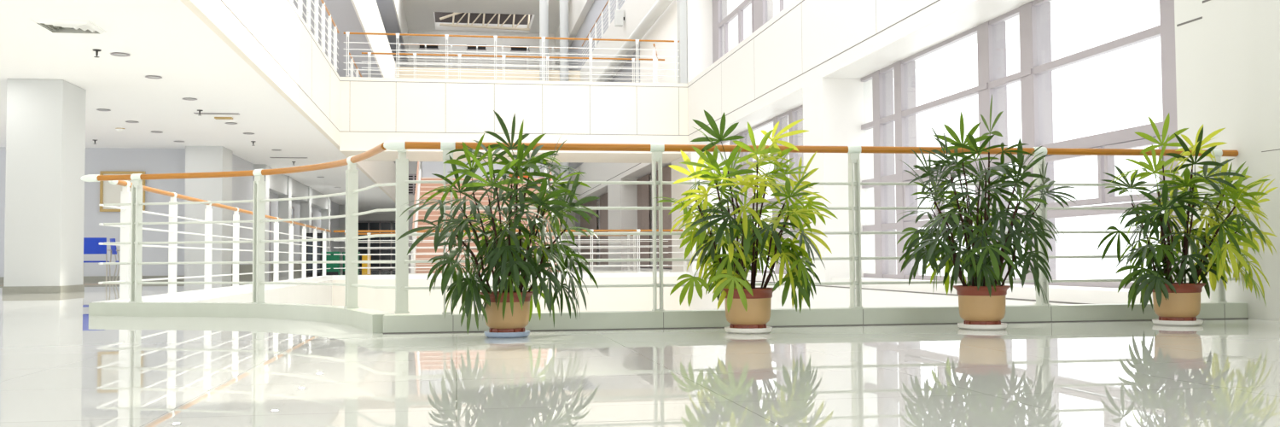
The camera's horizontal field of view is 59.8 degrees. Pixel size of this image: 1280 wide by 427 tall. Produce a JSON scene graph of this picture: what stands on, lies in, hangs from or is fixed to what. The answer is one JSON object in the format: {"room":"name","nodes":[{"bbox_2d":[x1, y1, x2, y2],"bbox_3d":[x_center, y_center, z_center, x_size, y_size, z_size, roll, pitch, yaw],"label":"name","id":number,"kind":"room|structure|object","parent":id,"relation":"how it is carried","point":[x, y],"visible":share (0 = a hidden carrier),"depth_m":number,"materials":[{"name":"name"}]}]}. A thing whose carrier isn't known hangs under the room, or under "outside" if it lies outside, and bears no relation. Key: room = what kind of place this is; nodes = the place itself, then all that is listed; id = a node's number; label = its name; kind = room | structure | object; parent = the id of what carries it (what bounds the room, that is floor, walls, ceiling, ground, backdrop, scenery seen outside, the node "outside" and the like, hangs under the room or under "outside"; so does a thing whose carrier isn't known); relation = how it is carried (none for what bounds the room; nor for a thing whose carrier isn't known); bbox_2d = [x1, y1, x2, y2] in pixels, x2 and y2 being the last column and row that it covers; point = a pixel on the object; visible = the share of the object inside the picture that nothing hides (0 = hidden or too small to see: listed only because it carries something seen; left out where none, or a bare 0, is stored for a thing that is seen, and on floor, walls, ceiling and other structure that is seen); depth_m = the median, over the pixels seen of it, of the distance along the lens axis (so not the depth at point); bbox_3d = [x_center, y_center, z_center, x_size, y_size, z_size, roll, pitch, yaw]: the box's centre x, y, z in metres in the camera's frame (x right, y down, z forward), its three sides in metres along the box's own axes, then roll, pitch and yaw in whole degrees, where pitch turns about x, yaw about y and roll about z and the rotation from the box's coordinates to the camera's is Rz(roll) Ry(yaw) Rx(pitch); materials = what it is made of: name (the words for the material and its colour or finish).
{"room":"lobby","nodes":[
{"label":"lobby","id":0,"kind":"room"},
{"bbox_2d":[0,146,185,276],"bbox_3d":[-14.255,0.035,25.138,8.050,3.030,0.400,0,-2,-9],"label":"wall","id":1,"kind":"structure","parent":0,"point":[148,160],"depth_m":25.40,"materials":[{"name":"grey paint"}]},
{"bbox_2d":[0,275,184,282],"bbox_3d":[-14.233,1.480,24.857,8.000,0.120,0.040,0,-2,-9],"label":"baseboard","id":2,"kind":"structure","parent":1,"relation":"attached to","point":[98,278],"depth_m":25.20,"materials":[{"name":"stone"}]},
{"bbox_2d":[99,170,145,211],"bbox_3d":[-11.779,-0.499,25.335,0.960,0.920,0.060,0,-2,-9],"label":"picture frame","id":3,"kind":"object","parent":1,"relation":"attached to","point":[109,193],"visible":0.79,"depth_m":25.29,"materials":[{"name":"beige wood"}]},
{"bbox_2d":[0,0,395,212],"bbox_3d":[-13.636,-1.968,31.309,11.280,1.470,58.000,0,-2,-9],"label":"ceiling","id":4,"kind":"structure","parent":0,"point":[165,39],"depth_m":16.33,"materials":[{"name":"white paint"}]},
{"bbox_2d":[29,18,106,34],"bbox_3d":[-6.275,-2.049,12.239,0.600,0.035,0.600,0,-2,-9],"label":"ceiling vent","id":5,"kind":"object","parent":4,"relation":"in","point":[54,26],"visible":1,"depth_m":12.19,"materials":[{"name":"metal"}]},
{"bbox_2d":[180,0,395,203],"bbox_3d":[-8.022,-2.029,32.237,0.100,1.590,58.000,0,-2,-9],"label":"fascia","id":6,"kind":"object","parent":4,"relation":"attached to","point":[276,25],"visible":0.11,"depth_m":17.54,"materials":[{"name":"white"}]},
{"bbox_2d":[291,0,339,70],"bbox_3d":[-5.746,-3.941,18.492,0.084,1.024,14.000,0,-2,-9],"label":"railing","id":7,"kind":"object","parent":6,"relation":"on","point":[299,2],"visible":0.79,"depth_m":22.48,"materials":[{"name":"white metal"}]},
{"bbox_2d":[349,52,361,76],"bbox_3d":[-8.964,-3.118,38.011,0.084,1.024,20.400,0,-2,-9],"label":"railing","id":8,"kind":"object","parent":6,"relation":"on","point":[357,72],"visible":0.11,"depth_m":28.64,"materials":[{"name":"white metal"}]},
{"bbox_2d":[269,167,327,209],"bbox_3d":[-11.478,-0.703,37.495,0.250,0.580,14.400,0,-2,-9],"label":"beam","id":9,"kind":"structure","parent":4,"relation":"attached to","point":[278,183],"depth_m":35.76,"materials":[{"name":"grey paint"}]},
{"bbox_2d":[184,145,232,280],"bbox_3d":[-9.881,0.020,25.505,0.800,3.030,1.100,0,-2,-9],"label":"column","id":10,"kind":"object","parent":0,"point":[198,159],"visible":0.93,"depth_m":24.99,"materials":[{"name":"grey paint"}]},
{"bbox_2d":[254,163,269,277],"bbox_3d":[-10.226,0.209,30.055,0.300,3.030,0.600,0,-2,-9],"label":"pier","id":11,"kind":"object","parent":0,"point":[256,165],"visible":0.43,"depth_m":30.00,"materials":[{"name":"grey paint"}]},
{"bbox_2d":[278,175,291,275],"bbox_3d":[-10.909,0.383,34.196,0.300,3.030,0.600,0,-2,-9],"label":"pier","id":12,"kind":"object","parent":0,"point":[284,206],"visible":0.64,"depth_m":33.91,"materials":[{"name":"grey paint"}]},
{"bbox_2d":[231,153,339,264],"bbox_3d":[-12.667,0.764,43.171,0.250,3.030,34.700,0,-2,-9],"label":"wall","id":13,"kind":"structure","parent":0,"point":[242,187],"depth_m":29.28,"materials":[{"name":"grey paint"}]},
{"bbox_2d":[231,263,300,279],"bbox_3d":[-12.524,2.103,43.138,0.020,0.350,34.700,0,-2,-9],"label":"baseboard","id":14,"kind":"structure","parent":13,"relation":"attached to","point":[242,268],"depth_m":28.81,"materials":[{"name":"stone"}]},
{"bbox_2d":[268,201,271,276],"bbox_3d":[-10.569,0.676,31.500,0.112,2.220,1.120,0,-2,-9],"label":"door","id":15,"kind":"structure","parent":13,"relation":"in","point":[270,202],"depth_m":31.97,"materials":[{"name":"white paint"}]},
{"bbox_2d":[300,186,311,273],"bbox_3d":[-11.689,0.583,38.928,0.300,3.030,0.600,0,-2,-9],"label":"pier","id":16,"kind":"object","parent":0,"point":[305,206],"visible":0.43,"depth_m":38.66,"materials":[{"name":"grey paint"}]},
{"bbox_2d":[320,196,330,251],"bbox_3d":[-12.664,0.832,44.843,0.300,3.030,0.600,0,-2,-9],"label":"pier","id":17,"kind":"object","parent":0,"point":[325,224],"visible":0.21,"depth_m":44.58,"materials":[{"name":"grey paint"}]},
{"bbox_2d":[292,0,382,77],"bbox_3d":[-9.492,-6.190,32.171,2.940,1.780,58.000,0,-2,-9],"label":"gallery","id":18,"kind":"object","parent":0,"point":[343,14],"visible":0.14,"depth_m":32.99,"materials":[{"name":"grey paint"}]},
{"bbox_2d":[350,0,395,77],"bbox_3d":[-8.012,-6.191,32.415,0.060,1.860,58.000,0,-2,-9],"label":"fascia","id":19,"kind":"object","parent":18,"relation":"attached to","point":[367,11],"visible":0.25,"depth_m":36.39,"materials":[{"name":"white"}]},
{"bbox_2d":[338,204,345,270],"bbox_3d":[-13.802,1.123,51.743,0.300,3.030,0.600,0,-2,-9],"label":"pier","id":20,"kind":"object","parent":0,"point":[342,207],"visible":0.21,"depth_m":51.46,"materials":[{"name":"grey paint"}]},
{"bbox_2d":[375,0,407,60],"bbox_3d":[-10.822,-10.154,40.233,2.940,1.780,42.000,0,-2,-9],"label":"gallery","id":21,"kind":"object","parent":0,"point":[386,10],"visible":0.2,"depth_m":51.73,"materials":[{"name":"grey paint"}]},
{"bbox_2d":[392,0,408,61],"bbox_3d":[-9.342,-10.154,40.477,0.060,1.860,42.000,0,-2,-9],"label":"fascia","id":22,"kind":"object","parent":21,"relation":"attached to","point":[398,6],"visible":1,"depth_m":54.18,"materials":[{"name":"white"}]},
{"bbox_2d":[358,29,559,266],"bbox_3d":[-9.708,-3.091,61.573,12.080,14.200,0.300,0,-2,-9],"label":"wall","id":23,"kind":"structure","parent":0,"point":[412,39],"depth_m":61.68,"materials":[{"name":"white paint"}]},
{"bbox_2d":[358,221,395,268],"bbox_3d":[-14.123,1.698,60.451,2.480,2.600,0.080,0,-2,-9],"label":"door","id":24,"kind":"structure","parent":23,"relation":"in","point":[363,225],"depth_m":60.43,"materials":[{"name":"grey glass"}]},
{"bbox_2d":[418,43,438,49],"bbox_3d":[-11.634,-9.198,61.321,1.100,0.310,0.080,0,-2,-9],"label":"air vent","id":25,"kind":"object","parent":23,"relation":"in","point":[428,47],"visible":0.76,"depth_m":61.31,"materials":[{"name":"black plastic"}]},
{"bbox_2d":[466,44,486,50],"bbox_3d":[-9.068,-9.199,61.744,1.100,0.310,0.080,0,-2,-9],"label":"air vent","id":26,"kind":"object","parent":23,"relation":"in","point":[469,48],"visible":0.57,"depth_m":61.71,"materials":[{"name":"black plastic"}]},
{"bbox_2d":[421,161,541,177],"bbox_3d":[-5.621,-1.686,39.618,4.200,1.265,0.200,0,-2,-9],"label":"wall","id":27,"kind":"structure","parent":0,"point":[426,165],"depth_m":39.31,"materials":[{"name":"grey paint"}]},
{"bbox_2d":[402,0,570,34],"bbox_3d":[-8.473,-10.364,60.157,8.100,0.400,15.500,0,-2,-9],"label":"ceiling","id":28,"kind":"structure","parent":0,"point":[419,14],"depth_m":56.66,"materials":[{"name":"white paint"}]},
{"bbox_2d":[434,11,532,24],"bbox_3d":[-9.062,-11.322,63.548,6.000,1.800,12.700,0,-2,-9],"label":"skylight mesh","id":29,"kind":"object","parent":28,"relation":"on","point":[437,14],"visible":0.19,"depth_m":61.61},
{"bbox_2d":[439,12,529,30],"bbox_3d":[-8.524,-10.670,61.226,4.954,1.140,0.140,0,-2,-9],"label":"roof truss","id":30,"kind":"object","parent":28,"relation":"attached to","point":[453,14],"visible":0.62,"depth_m":61.17,"materials":[{"name":"beige"}]},
{"bbox_2d":[331,276,690,314],"bbox_3d":[-2.845,2.304,27.126,8.750,1.500,2.600,0,-2,-9],"label":"wall","id":31,"kind":"structure","parent":0,"point":[421,301],"depth_m":26.02,"materials":[{"name":"white"}]},
{"bbox_2d":[555,0,594,63],"bbox_3d":[-1.529,-9.979,46.323,1.100,1.800,33.000,0,-2,-9],"label":"fascia","id":32,"kind":"object","parent":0,"point":[578,9],"visible":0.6,"depth_m":52.65,"materials":[{"name":"white"}]},
{"bbox_2d":[568,0,624,70],"bbox_3d":[-1.580,-7.840,46.021,0.300,2.500,33.400,0,-2,-9],"label":"wall","id":33,"kind":"structure","parent":0,"point":[597,6],"depth_m":48.78,"materials":[{"name":"grey paint"}]},
{"bbox_2d":[569,46,639,173],"bbox_3d":[-2.007,-3.472,47.998,0.300,2.460,29.000,0,-2,-9],"label":"wall","id":34,"kind":"structure","parent":0,"point":[626,64],"depth_m":37.62,"materials":[{"name":"grey paint"}]},
{"bbox_2d":[580,0,657,81],"bbox_3d":[-1.499,-5.683,46.147,1.100,1.800,33.000,0,-2,-9],"label":"fascia","id":35,"kind":"object","parent":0,"point":[635,11],"visible":0.09,"depth_m":38.38,"materials":[{"name":"white"}]},
{"bbox_2d":[396,66,580,81],"bbox_3d":[-6.933,-5.553,50.825,8.100,1.600,3.000,0,-2,-9],"label":"bridge","id":36,"kind":"object","parent":35,"relation":"attached to","point":[425,74],"visible":0.14,"depth_m":49.30,"materials":[{"name":"beige"}]},
{"bbox_2d":[397,44,577,69],"bbox_3d":[-6.713,-6.948,49.459,7.950,1.024,0.084,0,-2,-9],"label":"railing","id":37,"kind":"object","parent":36,"relation":"on","point":[450,49],"visible":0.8,"depth_m":49.34,"materials":[{"name":"white metal"}]},
{"bbox_2d":[539,0,548,171],"bbox_3d":[-4.272,-6.074,49.561,0.400,9.100,0.400,0,-2,-9],"label":"column","id":38,"kind":"structure","parent":36,"relation":"attached to","point":[544,4],"depth_m":49.48,"materials":[{"name":"grey paint"}]},
{"bbox_2d":[559,0,569,179],"bbox_3d":[-3.384,-6.074,49.707,0.400,9.100,0.400,0,-2,-9],"label":"column","id":39,"kind":"structure","parent":36,"relation":"attached to","point":[563,3],"depth_m":49.60,"materials":[{"name":"grey paint"}]},
{"bbox_2d":[581,0,625,64],"bbox_3d":[-0.956,-7.388,39.715,0.084,1.024,20.000,0,-2,-9],"label":"railing","id":40,"kind":"object","parent":35,"relation":"on","point":[608,1],"visible":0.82,"depth_m":42.66,"materials":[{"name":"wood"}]},
{"bbox_2d":[614,9,624,26],"bbox_3d":[-0.667,-6.437,36.705,0.330,0.520,0.250,0,-2,-9],"label":"loudspeaker","id":41,"kind":"object","parent":35,"relation":"attached to","point":[619,14],"visible":1,"depth_m":36.58,"materials":[{"name":"white"}]},
{"bbox_2d":[594,0,673,81],"bbox_3d":[-0.961,-5.016,38.092,0.320,0.320,21.000,0,-2,-9],"label":"duct","id":42,"kind":"object","parent":35,"relation":"attached to","point":[660,6],"visible":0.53,"depth_m":31.95,"materials":[{"name":"white"}]},
{"bbox_2d":[607,178,638,270],"bbox_3d":[-0.478,0.468,39.259,0.870,3.170,3.200,0,-2,-9],"label":"pier","id":43,"kind":"object","parent":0,"point":[618,194],"visible":0.43,"depth_m":37.72,"materials":[{"name":"white"}]},
{"bbox_2d":[0,267,1279,426],"bbox_3d":[-8.416,2.226,27.936,20.480,1.200,66.000,0,-2,-9],"label":"floor","id":44,"kind":"structure","parent":0,"point":[61,365],"depth_m":4.08,"materials":[{"name":"white tile"}]},
{"bbox_2d":[3,78,86,286],"bbox_3d":[-8.639,-0.371,16.191,0.740,3.030,1.000,0,-2,-9],"label":"column","id":45,"kind":"structure","parent":44,"relation":"on","point":[45,122],"depth_m":15.73,"materials":[{"name":"grey paint"}]},
{"bbox_2d":[2,284,84,293],"bbox_3d":[-8.629,1.093,16.131,0.760,0.100,1.020,0,-2,-9],"label":"baseboard","id":46,"kind":"structure","parent":45,"relation":"attached to","point":[8,289],"depth_m":15.65,"materials":[{"name":"stone"}]},
{"bbox_2d":[83,237,111,281],"bbox_3d":[-11.092,0.963,22.629,0.594,0.933,0.622,0,-2,-18],"label":"chair","id":47,"kind":"object","parent":44,"relation":"on","point":[91,246],"visible":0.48,"depth_m":22.41,"materials":[{"name":"blue plastic"}]},
{"bbox_2d":[109,238,143,281],"bbox_3d":[-10.864,0.997,23.507,0.622,0.933,0.594,1,-3,-32],"label":"chair","id":48,"kind":"object","parent":44,"relation":"on","point":[114,249],"visible":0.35,"depth_m":23.22,"materials":[{"name":"blue"}]},
{"bbox_2d":[93,274,332,302],"bbox_3d":[-5.694,1.109,17.080,0.140,0.105,16.380,0,-2,-9],"label":"trim","id":49,"kind":"structure","parent":44,"relation":"on","point":[200,294],"depth_m":12.78,"materials":[{"name":"white paint"}]},
{"bbox_2d":[98,180,331,299],"bbox_3d":[-5.669,0.542,17.048,0.084,1.025,16.500,0,-2,-9],"label":"railing","id":50,"kind":"object","parent":49,"relation":"on","point":[125,194],"visible":0.8,"depth_m":12.27,"materials":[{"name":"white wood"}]},
{"bbox_2d":[88,302,395,332],"bbox_3d":[-2.733,0.714,7.965,3.741,0.105,0.750,-2,-3,39],"label":"curb","id":51,"kind":"structure","parent":44,"relation":"on","point":[371,320],"depth_m":8.41,"materials":[{"name":"stone"}]},
{"bbox_2d":[80,142,409,313],"bbox_3d":[-2.791,0.151,8.013,3.834,1.026,0.688,-2,-3,38],"label":"railing","id":52,"kind":"object","parent":51,"relation":"on","point":[352,214],"visible":0.99,"depth_m":8.32,"materials":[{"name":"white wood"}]},
{"bbox_2d":[306,232,322,275],"bbox_3d":[-9.482,1.193,32.459,0.450,1.250,0.420,0,-2,-9],"label":"door","id":53,"kind":"structure","parent":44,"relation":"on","point":[309,248],"depth_m":32.26,"materials":[{"name":"glass"}]},
{"bbox_2d":[321,250,341,274],"bbox_3d":[-8.866,1.443,31.952,0.500,0.700,0.440,0,-2,-9],"label":"recycling bin","id":54,"kind":"object","parent":44,"relation":"on","point":[333,255],"visible":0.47,"depth_m":31.77,"materials":[{"name":"teal plastic"}]},
{"bbox_2d":[361,255,371,271],"bbox_3d":[-10.767,1.942,43.790,0.320,0.700,0.340,0,-2,-9],"label":"recycling bin","id":55,"kind":"object","parent":44,"relation":"on","point":[363,257],"visible":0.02,"depth_m":43.68,"materials":[{"name":"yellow plastic"}]},
{"bbox_2d":[410,161,563,273],"bbox_3d":[-4.736,-0.280,34.100,4.250,4.262,5.950,0,-2,-9],"label":"wall","id":56,"kind":"structure","parent":44,"relation":"on","point":[421,189],"depth_m":34.36,"materials":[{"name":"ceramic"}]},
{"bbox_2d":[483,329,529,337],"bbox_3d":[-0.730,0.661,6.120,0.252,0.030,0.252,0,-2,-9],"label":"saucer","id":57,"kind":"object","parent":44,"relation":"on","point":[494,334],"visible":0.79,"depth_m":6.01,"materials":[{"name":"blue"}]},
{"bbox_2d":[396,110,599,333],"bbox_3d":[-0.756,0.037,6.054,1.112,1.221,0.884,0,-2,-9],"label":"potted palm","id":58,"kind":"object","parent":57,"relation":"on","point":[509,308],"visible":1,"depth_m":6.00,"materials":[{"name":"green plant"}]},
{"bbox_2d":[479,290,532,331],"bbox_3d":[-0.731,0.541,6.125,0.305,0.221,0.305,0,-2,-9],"label":"pot","id":59,"kind":"object","parent":58,"relation":"attached to","point":[520,319],"depth_m":6.02,"materials":[{"name":"ceramic"}]},
{"bbox_2d":[573,270,633,271],"bbox_3d":[-1.007,1.659,31.311,1.800,0.105,0.140,0,-2,-9],"label":"trim","id":60,"kind":"structure","parent":44,"relation":"on","point":[573,270],"depth_m":31.26,"materials":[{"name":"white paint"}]},
{"bbox_2d":[574,234,634,270],"bbox_3d":[-1.011,1.096,31.334,1.800,1.024,0.084,0,-2,-9],"label":"railing","id":61,"kind":"object","parent":60,"relation":"on","point":[628,235],"visible":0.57,"depth_m":31.37,"materials":[{"name":"white metal"}]},
{"bbox_2d":[724,325,772,333],"bbox_3d":[0.615,0.660,6.322,0.270,0.030,0.270,0,-2,-9],"label":"saucer","id":62,"kind":"object","parent":44,"relation":"on","point":[768,328],"visible":0.76,"depth_m":6.21,"materials":[{"name":"white"}]},
{"bbox_2d":[655,110,837,328],"bbox_3d":[0.627,0.026,6.298,1.038,1.245,0.866,0,-2,-9],"label":"potted palm","id":63,"kind":"object","parent":62,"relation":"on","point":[747,305],"visible":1,"depth_m":6.25,"materials":[{"name":"green plant"}]},
{"bbox_2d":[721,286,776,328],"bbox_3d":[0.614,0.537,6.327,0.322,0.226,0.322,0,-2,-9],"label":"pot","id":64,"kind":"object","parent":63,"relation":"attached to","point":[757,314],"depth_m":6.22,"materials":[{"name":"ceramic"}]},
{"bbox_2d":[957,322,1007,329],"bbox_3d":[2.003,0.658,6.510,0.280,0.030,0.280,0,-2,-9],"label":"saucer","id":65,"kind":"object","parent":44,"relation":"on","point":[1003,325],"visible":0.73,"depth_m":6.40,"materials":[{"name":"white"}]},
{"bbox_2d":[896,94,1077,324],"bbox_3d":[2.050,-0.030,6.505,1.079,1.353,0.811,-1,-2,8],"label":"potted palm","id":66,"kind":"object","parent":65,"relation":"on","point":[981,300],"visible":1,"depth_m":6.44,"materials":[{"name":"green plant"}]},
{"bbox_2d":[952,285,1011,324],"bbox_3d":[2.002,0.535,6.516,0.327,0.226,0.327,0,-2,-9],"label":"pot","id":67,"kind":"object","parent":66,"relation":"attached to","point":[975,306],"depth_m":6.41,"materials":[{"name":"ceramic"}]},
{"bbox_2d":[1152,318,1203,325],"bbox_3d":[3.264,0.660,6.759,0.280,0.030,0.280,0,-2,-9],"label":"saucer","id":68,"kind":"object","parent":44,"relation":"on","point":[1156,321],"visible":0.75,"depth_m":6.65,"materials":[{"name":"white"}]},
{"bbox_2d":[1096,112,1278,320],"bbox_3d":[3.368,0.013,6.744,1.068,1.268,0.865,0,-2,-13],"label":"potted palm","id":69,"kind":"object","parent":68,"relation":"on","point":[1179,300],"visible":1,"depth_m":6.67,"materials":[{"name":"green plant"}]},
{"bbox_2d":[1147,282,1205,320],"bbox_3d":[3.263,0.536,6.764,0.322,0.226,0.322,0,-2,-9],"label":"pot","id":70,"kind":"object","parent":69,"relation":"attached to","point":[1184,305],"depth_m":6.65,"materials":[{"name":"ceramic"}]},
{"bbox_2d":[650,179,651,264],"bbox_3d":[-0.712,0.653,45.806,0.100,3.300,33.400,0,-2,-9],"label":"wall","id":71,"kind":"structure","parent":0,"point":[650,179],"depth_m":38.92,"materials":[{"name":"white paint"}]},
{"bbox_2d":[640,0,729,83],"bbox_3d":[1.060,-7.169,30.376,1.020,8.360,7.050,0,-2,-9],"label":"wall pier","id":72,"kind":"object","parent":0,"point":[699,12],"visible":0.42,"depth_m":26.88,"materials":[{"name":"white paint"}]},
{"bbox_2d":[670,143,727,276],"bbox_3d":[1.448,-0.025,27.577,0.870,3.170,2.500,0,-2,-9],"label":"pier","id":73,"kind":"object","parent":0,"point":[677,189],"visible":0.21,"depth_m":27.17,"materials":[{"name":"white"}]},
{"bbox_2d":[555,0,1080,203],"bbox_3d":[0.257,-2.023,35.504,1.100,1.490,54.250,0,-2,-9],"label":"fascia","id":74,"kind":"object","parent":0,"point":[780,54],"visible":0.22,"depth_m":17.51,"materials":[{"name":"white"}]},
{"bbox_2d":[339,76,688,162],"bbox_3d":[-3.050,-2.217,27.283,8.100,1.690,2.600,0,-2,-9],"label":"wall","id":75,"kind":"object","parent":74,"relation":"attached to","point":[421,110],"visible":0.79,"depth_m":26.03,"materials":[{"name":"white"}]},
{"bbox_2d":[343,31,679,82],"bbox_3d":[-2.922,-3.649,26.107,7.830,1.024,0.084,0,-2,-9],"label":"railing","id":76,"kind":"object","parent":75,"relation":"on","point":[347,33],"visible":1,"depth_m":26.10,"materials":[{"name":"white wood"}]},
{"bbox_2d":[361,52,664,82],"bbox_3d":[-3.167,-3.546,28.578,7.750,1.024,0.084,0,-2,-9],"label":"railing","id":77,"kind":"object","parent":75,"relation":"on","point":[415,55],"visible":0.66,"depth_m":28.52,"materials":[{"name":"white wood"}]},
{"bbox_2d":[652,43,657,82],"bbox_3d":[0.392,-3.594,28.011,0.085,1.024,1.844,-1,-2,3],"label":"railing","id":78,"kind":"object","parent":75,"relation":"on","point":[654,53],"visible":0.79,"depth_m":27.33,"materials":[{"name":"white metal"}]},
{"bbox_2d":[676,0,687,83],"bbox_3d":[0.998,-7.295,27.034,0.170,8.380,0.330,0,-2,-9],"label":"pier","id":79,"kind":"object","parent":75,"relation":"on","point":[681,4],"visible":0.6,"depth_m":26.76,"materials":[{"name":"grey paint"}]},
{"bbox_2d":[599,192,608,264],"bbox_3d":[-1.432,0.672,45.662,0.082,2.940,3.050,0,-2,-9],"label":"curtain","id":80,"kind":"object","parent":74,"relation":"hanging from","point":[603,199],"visible":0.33,"depth_m":45.84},
{"bbox_2d":[802,77,875,286],"bbox_3d":[3.128,-0.455,17.384,0.870,3.170,0.980,0,-2,-9],"label":"pier","id":81,"kind":"object","parent":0,"point":[834,109],"visible":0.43,"depth_m":16.92,"materials":[{"name":"white"}]},
{"bbox_2d":[556,209,1153,309],"bbox_3d":[0.200,2.543,35.303,0.920,7.650,54.250,0,-2,-9],"label":"wall","id":82,"kind":"structure","parent":0,"point":[826,297],"depth_m":14.30,"materials":[{"name":"white"}]},
{"bbox_2d":[332,272,689,279],"bbox_3d":[-2.896,1.450,25.896,8.250,0.105,0.120,0,-2,-9],"label":"trim","id":83,"kind":"structure","parent":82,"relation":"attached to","point":[597,274],"depth_m":26.05,"materials":[{"name":"white paint"}]},
{"bbox_2d":[333,228,686,273],"bbox_3d":[-2.905,0.887,25.918,8.200,1.024,0.084,0,-2,-9],"label":"railing","id":84,"kind":"object","parent":83,"relation":"on","point":[637,229],"visible":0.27,"depth_m":26.18,"materials":[{"name":"white metal"}]},
{"bbox_2d":[408,270,669,273],"bbox_3d":[-2.673,1.553,28.444,6.980,0.105,0.120,0,-2,-9],"label":"trim","id":85,"kind":"structure","parent":82,"relation":"attached to","point":[663,270],"depth_m":28.65,"materials":[{"name":"white paint"}]},
{"bbox_2d":[344,232,668,273],"bbox_3d":[-3.308,0.990,28.363,8.200,1.024,0.084,0,-2,-9],"label":"railing","id":86,"kind":"object","parent":85,"relation":"on","point":[368,233],"visible":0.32,"depth_m":28.19,"materials":[{"name":"white metal"}]},
{"bbox_2d":[575,193,604,264],"bbox_3d":[-1.857,0.820,49.313,0.220,3.030,17.100,0,-2,-9],"label":"window","id":87,"kind":"structure","parent":82,"relation":"in","point":[577,216],"depth_m":48.94,"materials":[{"name":"grey glass"}]},
{"bbox_2d":[580,198,597,264],"bbox_3d":[-2.403,0.920,51.552,0.082,2.940,6.500,0,-2,-9],"label":"curtain","id":88,"kind":"object","parent":87,"relation":"hanging from","point":[593,222],"visible":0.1,"depth_m":50.64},
{"bbox_2d":[638,163,672,269],"bbox_3d":[0.784,0.144,33.293,0.220,3.030,9.000,0,-2,-9],"label":"window","id":89,"kind":"structure","parent":82,"relation":"in","point":[651,267],"depth_m":34.92,"materials":[{"name":"grey glass"}]},
{"bbox_2d":[637,174,650,267],"bbox_3d":[0.113,0.277,36.296,0.082,2.940,2.250,0,-2,-9],"label":"curtain","id":90,"kind":"object","parent":89,"relation":"hanging from","point":[643,190],"visible":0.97,"depth_m":35.98,"materials":[{"name":"fabric"}]},
{"bbox_2d":[657,164,672,267],"bbox_3d":[0.726,0.120,32.575,0.082,2.940,2.300,0,-2,-9],"label":"curtain","id":91,"kind":"object","parent":89,"relation":"hanging from","point":[666,171],"visible":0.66,"depth_m":32.20,"materials":[{"name":"fabric"}]},
{"bbox_2d":[716,104,804,273],"bbox_3d":[2.616,-0.326,22.153,0.230,3.030,8.600,0,-2,-9],"label":"window","id":92,"kind":"structure","parent":82,"relation":"in","point":[794,114],"depth_m":21.40,"materials":[{"name":"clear glass"}]},
{"bbox_2d":[568,162,1091,303],"bbox_3d":[-0.290,0.221,35.446,0.004,3.332,54.000,0,-2,-9],"label":"trim","id":93,"kind":"structure","parent":82,"relation":"attached to","point":[1065,302],"depth_m":13.32,"materials":[{"name":"grey"}]},
{"bbox_2d":[861,0,1181,288],"bbox_3d":[4.152,-0.719,12.822,0.235,3.030,8.370,0,-2,-9],"label":"window","id":94,"kind":"structure","parent":82,"relation":"in","point":[1037,66],"depth_m":12.75,"materials":[{"name":"silver metal"}]},
{"bbox_2d":[1174,0,1210,302],"bbox_3d":[4.528,-3.522,8.366,0.700,17.500,0.770,0,-2,-9],"label":"pier","id":95,"kind":"object","parent":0,"point":[1189,37],"depth_m":8.43,"materials":[{"name":"white"}]},
{"bbox_2d":[1201,0,1266,319],"bbox_3d":[4.540,-5.879,5.805,0.550,13.000,4.480,0,-2,-9],"label":"wall","id":96,"kind":"structure","parent":0,"point":[1230,27],"depth_m":7.43,"materials":[{"name":"white"}]},
{"bbox_2d":[221,0,940,135],"bbox_3d":[-1.296,-2.841,16.645,8.104,1.174,19.002,0,-2,-9],"label":"trim","id":97,"kind":"structure","parent":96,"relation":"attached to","point":[221,0],"depth_m":23.46,"materials":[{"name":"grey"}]},
{"bbox_2d":[383,302,1247,332],"bbox_3d":[1.250,0.644,6.955,5.570,0.105,0.140,0,-2,-9],"label":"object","id":98,"kind":"structure","parent":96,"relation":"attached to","point":[779,317],"depth_m":6.85,"materials":[{"name":"stone"}]},
{"bbox_2d":[383,139,1240,314],"bbox_3d":[1.244,0.081,6.978,5.575,1.026,0.084,0,-2,-9],"label":"railing","id":99,"kind":"object","parent":98,"relation":"on","point":[656,149],"visible":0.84,"depth_m":6.97,"materials":[{"name":"white metal"}]},
{"bbox_2d":[383,308,1248,333],"bbox_3d":[1.262,0.644,6.885,5.570,0.100,0.004,0,-2,-9],"label":"trim","id":100,"kind":"structure","parent":96,"relation":"attached to","point":[1224,308],"depth_m":6.85,"materials":[{"name":"grey"}]},
{"bbox_2d":[1176,0,1279,151],"bbox_3d":[4.247,-1.004,5.937,0.329,1.117,5.234,0,-2,-5],"label":"trim","id":101,"kind":"structure","parent":96,"relation":"attached to","point":[1204,1],"depth_m":8.34,"materials":[{"name":"grey"}]},
{"bbox_2d":[1256,0,1279,321],"bbox_3d":[4.292,-5.891,5.460,0.050,13.000,3.880,0,-2,-9],"label":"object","id":102,"kind":"structure","parent":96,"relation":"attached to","point":[1268,11],"depth_m":7.06,"materials":[{"name":"white"}]},
{"bbox_3d":[-5.542,-0.929,38.990,4.250,0.300,4.000,0,-2,-9],"label":"landing","id":103,"kind":"object","parent":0,"visible":0},
{"bbox_2d":[408,174,416,195],"bbox_3d":[-7.527,-0.960,37.041,0.440,0.700,0.100,0,-2,-9],"label":"air vent","id":104,"kind":"object","parent":103,"relation":"attached to","point":[411,177],"visible":0.31,"depth_m":37.01,"materials":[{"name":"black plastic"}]},
{"bbox_2d":[423,170,554,198],"bbox_3d":[-5.075,-0.957,37.537,4.400,0.900,0.220,0,-2,-9],"label":"support","id":105,"kind":"object","parent":103,"relation":"attached to","point":[426,173],"visible":0.14,"depth_m":37.21,"materials":[{"name":"grey paint"}]},
{"bbox_3d":[2.893,-6.819,19.201,1.000,1.800,20.850,0,-2,-9],"label":"wall","id":106,"kind":"structure","parent":0,"visible":0},
{"bbox_2d":[712,0,784,63],"bbox_3d":[3.325,-4.786,17.842,0.230,2.380,18.200,0,-2,-9],"label":"window","id":107,"kind":"structure","parent":106,"relation":"in","point":[762,10],"depth_m":24.95,"materials":[{"name":"silver metal"}]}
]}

